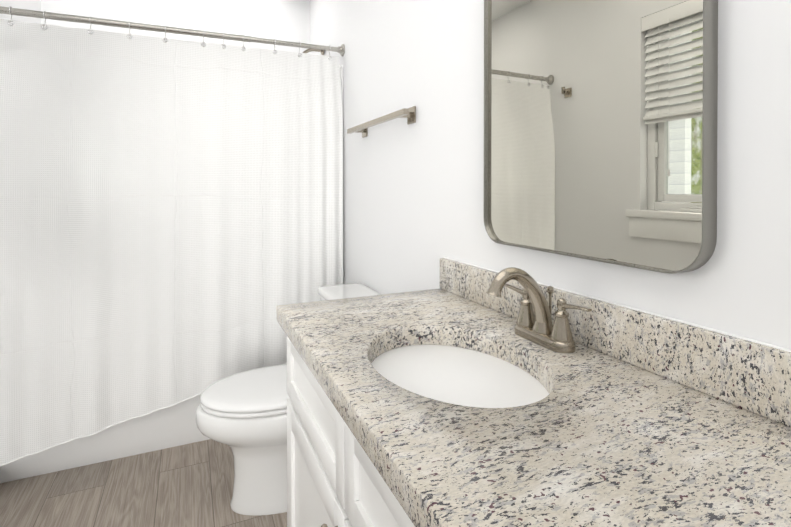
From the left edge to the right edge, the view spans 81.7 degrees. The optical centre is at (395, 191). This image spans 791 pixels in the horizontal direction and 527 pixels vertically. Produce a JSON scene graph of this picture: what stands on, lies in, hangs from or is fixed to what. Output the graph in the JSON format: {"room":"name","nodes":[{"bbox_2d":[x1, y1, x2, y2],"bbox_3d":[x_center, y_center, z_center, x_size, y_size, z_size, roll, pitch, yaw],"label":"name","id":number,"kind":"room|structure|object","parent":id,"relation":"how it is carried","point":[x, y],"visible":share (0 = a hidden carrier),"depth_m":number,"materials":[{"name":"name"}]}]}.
{"room":"bathroom","nodes":[
{"label":"bathroom","id":0,"kind":"room"},
{"bbox_2d":[0,0,40,22],"bbox_3d":[-1.188,-0.064,0.649,0.140,2.580,4.415,0,0,-24],"label":"wall","id":1,"kind":"structure","parent":0,"point":[35,5],"depth_m":2.27,"materials":[{"name":"white paint"}]},
{"bbox_2d":[0,439,286,526],"bbox_3d":[-0.432,1.263,1.002,1.800,0.080,4.415,0,0,-24],"label":"floor","id":2,"kind":"structure","parent":0,"point":[189,485],"depth_m":1.84,"materials":[{"name":"brown wood"}]},
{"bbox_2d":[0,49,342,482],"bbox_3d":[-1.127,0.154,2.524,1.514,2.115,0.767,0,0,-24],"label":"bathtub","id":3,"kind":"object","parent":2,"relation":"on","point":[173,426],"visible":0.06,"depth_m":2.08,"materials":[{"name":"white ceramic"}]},
{"bbox_2d":[302,49,323,54],"bbox_3d":[-0.541,-0.140,2.810,0.205,1.532,0.170,0,0,-24],"label":"shower fixture","id":4,"kind":"object","parent":3,"relation":"attached to","point":[308,50],"depth_m":2.81,"materials":[{"name":"silver metal"}]},
{"bbox_2d":[196,283,381,515],"bbox_3d":[-0.406,0.831,1.868,0.752,0.772,0.490,0,0,-24],"label":"toilet","id":5,"kind":"object","parent":2,"relation":"on","point":[243,415],"visible":0.46,"depth_m":1.73,"materials":[{"name":"white ceramic"}]},
{"bbox_2d":[276,257,790,526],"bbox_3d":[0.132,0.722,0.919,0.557,1.003,1.075,0,0,-24],"label":"vanity cabinet","id":6,"kind":"object","parent":2,"relation":"on","point":[454,400],"visible":1,"depth_m":0.70,"materials":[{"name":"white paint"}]},
{"bbox_2d":[486,267,591,352],"bbox_3d":[0.265,0.240,0.965,0.174,0.165,0.257,0,0,-24],"label":"faucet","id":7,"kind":"object","parent":6,"relation":"on","point":[536,326],"visible":1,"depth_m":0.96,"materials":[{"name":"silver metal"}]},
{"bbox_2d":[41,0,308,53],"bbox_3d":[-1.325,-0.082,2.935,1.500,2.580,0.140,0,0,-24],"label":"wall","id":8,"kind":"structure","parent":0,"point":[283,20],"depth_m":2.90,"materials":[{"name":"white paint"}]},
{"bbox_2d":[309,0,790,349],"bbox_3d":[0.324,-0.069,1.335,0.140,2.580,4.415,0,0,-24],"label":"wall","id":9,"kind":"structure","parent":0,"point":[413,204],"depth_m":1.38,"materials":[{"name":"white paint"}]},
{"bbox_2d":[0,6,344,465],"bbox_3d":[-0.968,0.154,2.174,1.519,1.918,0.118,0,0,-24],"label":"shower curtain","id":10,"kind":"object","parent":9,"relation":"attached to","point":[171,222],"visible":0.98,"depth_m":2.08,"materials":[{"name":"white fabric"}]},
{"bbox_2d":[347,106,415,137],"bbox_3d":[-0.071,-0.291,1.946,0.071,0.062,0.640,0,0,-24],"label":"towel bar","id":11,"kind":"object","parent":9,"relation":"attached to","point":[409,114],"visible":1,"depth_m":1.79,"materials":[{"name":"silver metal"}]},
{"bbox_2d":[484,0,717,273],"bbox_3d":[0.380,-0.319,0.997,0.034,0.915,0.592,0,0,-24],"label":"mirror","id":12,"kind":"object","parent":9,"relation":"attached to","point":[600,130],"visible":1,"depth_m":0.91,"materials":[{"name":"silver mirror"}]}
]}

